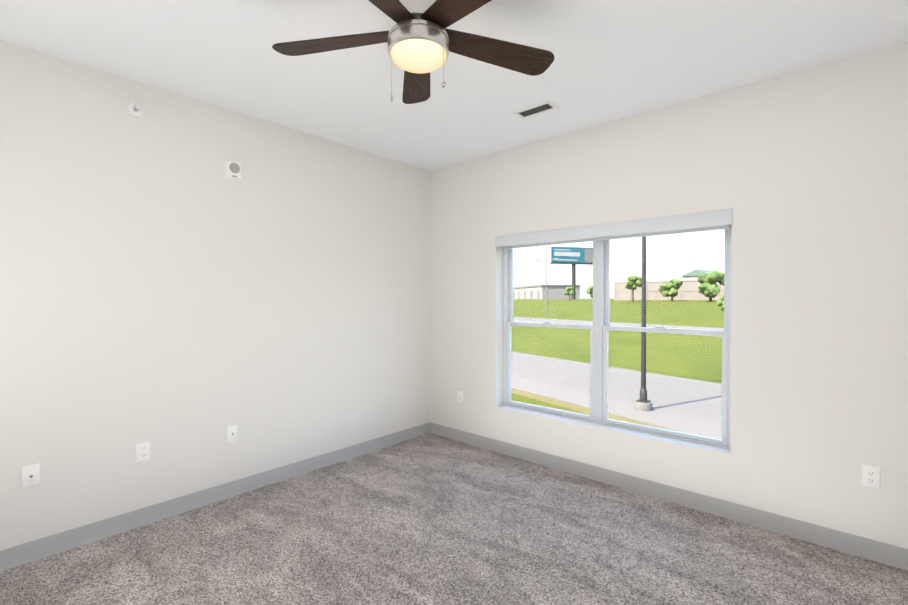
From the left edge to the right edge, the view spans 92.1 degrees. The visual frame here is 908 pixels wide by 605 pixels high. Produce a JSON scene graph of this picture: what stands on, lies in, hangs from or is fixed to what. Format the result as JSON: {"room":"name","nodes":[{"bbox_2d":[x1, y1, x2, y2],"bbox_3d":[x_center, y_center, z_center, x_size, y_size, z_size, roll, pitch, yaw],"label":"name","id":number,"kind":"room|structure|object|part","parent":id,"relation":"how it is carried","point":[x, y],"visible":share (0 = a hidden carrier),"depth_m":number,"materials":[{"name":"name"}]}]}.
{"room":"empty bedroom","nodes":[
{"label":"empty bedroom","id":0,"kind":"room"},
{"bbox_2d":[0,40,429,549],"bbox_3d":[-1.603,0.007,3.129,0.150,2.700,4.400,0,1,42],"label":"wall","id":1,"kind":"structure","parent":0,"point":[174,297],"depth_m":2.83,"materials":[{"name":"white paint"}]},
{"bbox_2d":[22,463,39,488],"bbox_3d":[-2.231,0.917,2.311,0.016,0.115,0.070,0,1,42],"label":"outlet","id":2,"kind":"object","parent":1,"relation":"attached to","point":[30,475],"visible":1,"depth_m":2.31,"materials":[{"name":"white plastic"}]},
{"bbox_2d":[128,102,142,115],"bbox_3d":[-1.903,-1.168,2.630,0.052,0.076,0.076,0,1,42],"label":"sprinkler","id":3,"kind":"object","parent":1,"relation":"attached to","point":[134,108],"visible":1,"depth_m":2.63,"materials":[{"name":"white plastic"}]},
{"bbox_2d":[136,441,149,461],"bbox_3d":[-1.904,0.913,2.683,0.008,0.115,0.070,0,1,42],"label":"duplex electrical outlet","id":4,"kind":"object","parent":1,"relation":"attached to","point":[142,451],"visible":1,"depth_m":2.68,"materials":[{"name":"white plastic"}]},
{"bbox_2d":[0,422,429,571],"bbox_3d":[-1.573,1.307,3.048,0.020,0.102,4.000,0,1,42],"label":"baseboard","id":5,"kind":"structure","parent":1,"relation":"attached to","point":[27,552],"depth_m":2.83,"materials":[{"name":"grey plastic"}]},
{"bbox_2d":[227,425,236,442],"bbox_3d":[-1.552,0.922,3.070,0.016,0.115,0.070,0,1,42],"label":"outlet","id":6,"kind":"object","parent":1,"relation":"attached to","point":[231,433],"visible":1,"depth_m":3.07,"materials":[{"name":"white plastic"}]},
{"bbox_2d":[225,160,240,180],"bbox_3d":[-1.536,-0.922,3.054,0.038,0.132,0.104,0,1,42],"label":"speaker","id":7,"kind":"object","parent":1,"relation":"attached to","point":[232,170],"visible":1,"depth_m":3.04},
{"bbox_2d":[0,433,907,604],"bbox_3d":[-0.093,1.430,1.793,4.200,0.120,4.400,0,1,42],"label":"floor","id":8,"kind":"structure","parent":0,"point":[430,519],"depth_m":2.39,"materials":[{"name":"carpet"}]},
{"bbox_2d":[0,0,907,170],"bbox_3d":[-0.093,-1.390,1.766,4.200,0.120,4.400,0,1,42],"label":"ceiling","id":9,"kind":"structure","parent":0,"point":[614,60],"depth_m":2.38,"materials":[{"name":"white paint"}]},
{"bbox_2d":[272,0,554,103],"bbox_3d":[-0.131,-1.074,1.725,1.201,0.509,1.218,0,1,42],"label":"ceiling fan","id":10,"kind":"object","parent":9,"relation":"hanging from","point":[421,39],"visible":1,"depth_m":1.77,"materials":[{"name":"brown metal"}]},
{"bbox_3d":[-0.141,-1.075,1.758,0.251,0.509,0.247,0,1,42],"label":"motor","id":11,"kind":"part","parent":10,"relation":"part of","materials":[{"name":"silver metal"}]},
{"bbox_2d":[512,100,559,119],"bbox_3d":[0.568,-1.339,3.054,0.300,0.008,0.150,0,1,42],"label":"ceiling vent","id":12,"kind":"object","parent":9,"relation":"in","point":[537,109],"visible":1,"depth_m":3.05,"materials":[{"name":"white metal"}]},
{"bbox_2d":[430,41,907,548],"bbox_3d":[1.290,0.005,3.327,3.900,2.700,0.250,0,1,42],"label":"wall","id":13,"kind":"structure","parent":0,"point":[803,174],"depth_m":2.64,"materials":[{"name":"white paint"}]},
{"bbox_2d":[458,391,462,402],"bbox_3d":[0.062,0.918,4.260,0.070,0.115,0.008,0,1,42],"label":"duplex electrical outlet","id":14,"kind":"object","parent":13,"relation":"attached to","point":[460,396],"visible":1,"depth_m":4.26,"materials":[{"name":"white plastic"}]},
{"bbox_2d":[495,209,732,448],"bbox_3d":[1.124,0.179,3.436,1.838,1.549,0.210,0,1,42],"label":"window unit","id":15,"kind":"structure","parent":13,"relation":"in","point":[600,236],"depth_m":3.42,"materials":[{"name":"white plastic"}]},
{"bbox_2d":[495,209,732,248],"bbox_3d":[1.094,-0.539,3.396,1.838,0.111,0.120,0,1,42],"label":"shade","id":16,"kind":"object","parent":15,"relation":"attached to","point":[597,233],"depth_m":3.20,"materials":[{"name":"white plastic"}]},
{"bbox_2d":[430,422,907,569],"bbox_3d":[1.203,1.305,3.235,3.890,0.102,0.020,0,1,42],"label":"baseboard","id":17,"kind":"structure","parent":13,"relation":"attached to","point":[880,552],"depth_m":2.84,"materials":[{"name":"grey plastic"}]},
{"bbox_2d":[862,464,879,488],"bbox_3d":[2.219,0.927,2.332,0.070,0.115,0.008,0,1,42],"label":"duplex electrical outlet","id":18,"kind":"object","parent":13,"relation":"attached to","point":[871,476],"visible":1,"depth_m":2.33,"materials":[{"name":"white plastic"}]},
{"bbox_2d":[682,270,712,280],"bbox_3d":[63.506,-4.339,111.056,8.600,7.740,7.800,0,1,-33],"label":"roof","id":19,"kind":"structure","parent":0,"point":[694,273],"depth_m":109.33,"materials":[{"name":"green metal"}]},
{"label":"outside","id":20,"kind":"structure","parent":0,"visible":0},
{"bbox_2d":[511,351,721,422],"bbox_3d":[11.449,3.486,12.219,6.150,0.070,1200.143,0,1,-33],"label":"road","id":21,"kind":"structure","parent":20,"point":[676,404],"depth_m":18.13,"materials":[{"name":"grey concrete"}]},
{"bbox_2d":[511,376,721,439],"bbox_3d":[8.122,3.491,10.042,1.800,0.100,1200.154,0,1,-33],"label":"sidewalk","id":22,"kind":"structure","parent":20,"point":[639,416],"depth_m":13.57,"materials":[{"name":"grey concrete"}]},
{"bbox_2d":[635,236,651,410],"bbox_3d":[5.466,-1.298,14.739,2.462,9.390,0.970,0,1,42],"label":"lamp post","id":23,"kind":"object","parent":22,"relation":"on","point":[640,403],"depth_m":13.88,"materials":[{"name":"grey metal"}]},
{"bbox_2d":[511,298,723,413],"bbox_3d":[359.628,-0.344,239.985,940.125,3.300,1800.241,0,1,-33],"label":"terrain","id":24,"kind":"structure","parent":20,"point":[562,310],"depth_m":36.16,"materials":[{"name":"green plant"}]},
{"bbox_2d":[513,285,580,298],"bbox_3d":[30.041,-3.185,149.552,12.400,4.700,34.400,0,1,-8],"label":"building","id":25,"kind":"structure","parent":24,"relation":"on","point":[529,294],"depth_m":133.43,"materials":[{"name":"grey concrete"}]},
{"bbox_2d":[564,286,574,300],"bbox_3d":[26.277,-1.895,99.667,2.849,3.519,2.258,0,1,42],"label":"tree","id":26,"kind":"object","parent":24,"relation":"on","point":[569,291],"depth_m":98.81,"materials":[{"name":"green plant"}]},
{"bbox_2d":[550,247,592,298],"bbox_3d":[31.658,-7.408,115.092,13.600,14.200,1.800,0,1,-14],"label":"billboard","id":27,"kind":"object","parent":24,"relation":"on","point":[567,253],"depth_m":115.01,"materials":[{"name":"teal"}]},
{"bbox_2d":[586,285,592,297],"bbox_3d":[28.841,-1.787,89.602,3.091,3.810,3.112,0,1,42],"label":"tree","id":28,"kind":"object","parent":24,"relation":"on","point":[590,290],"depth_m":89.11,"materials":[{"name":"green plant"}]},
{"bbox_2d":[511,388,669,429],"bbox_3d":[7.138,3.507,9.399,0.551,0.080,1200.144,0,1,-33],"label":"verge","id":29,"kind":"structure","parent":24,"relation":"on","point":[547,401],"depth_m":14.54,"materials":[{"name":"yellow plant"}]},
{"bbox_2d":[625,275,641,301],"bbox_3d":[34.339,-2.533,83.421,3.424,5.303,3.434,0,1,42],"label":"tree","id":30,"kind":"object","parent":24,"relation":"on","point":[634,286],"depth_m":82.89,"materials":[{"name":"green plant"}]},
{"bbox_2d":[614,280,723,300],"bbox_3d":[44.344,-1.946,82.340,28.450,4.500,1.021,0,1,42],"label":"fence","id":31,"kind":"object","parent":24,"relation":"on","point":[687,290],"depth_m":85.82,"materials":[{"name":"grey"}]},
{"bbox_2d":[658,278,682,300],"bbox_3d":[39.322,-2.167,79.616,3.981,4.445,3.853,0,1,42],"label":"tree","id":32,"kind":"object","parent":24,"relation":"on","point":[672,285],"depth_m":78.53,"materials":[{"name":"green plant"}]},
{"bbox_2d":[697,270,723,301],"bbox_3d":[43.076,-2.635,73.158,4.431,5.539,5.305,0,1,42],"label":"tree","id":33,"kind":"object","parent":24,"relation":"on","point":[709,289],"depth_m":71.95,"materials":[{"name":"green plant"}]},
{"bbox_2d":[716,295,723,310],"bbox_3d":[34.752,0.122,55.481,2.901,2.690,2.739,0,1,42],"label":"tree","id":34,"kind":"object","parent":24,"relation":"on","point":[721,302],"depth_m":55.70,"materials":[{"name":"green plant"}]},
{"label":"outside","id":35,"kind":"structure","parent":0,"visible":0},
{"bbox_2d":[513,317,723,336],"bbox_3d":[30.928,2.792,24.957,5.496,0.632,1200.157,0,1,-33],"label":"street","id":36,"kind":"structure","parent":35,"point":[542,320],"depth_m":48.44,"materials":[{"name":"grey asphalt"}]},
{"bbox_2d":[535,258,559,316],"bbox_3d":[13.095,-1.893,61.776,0.300,8.380,4.600,0,1,-33],"label":"street light","id":37,"kind":"object","parent":36,"relation":"on","point":[546,278],"depth_m":61.72,"materials":[{"name":"grey metal"}]}
]}

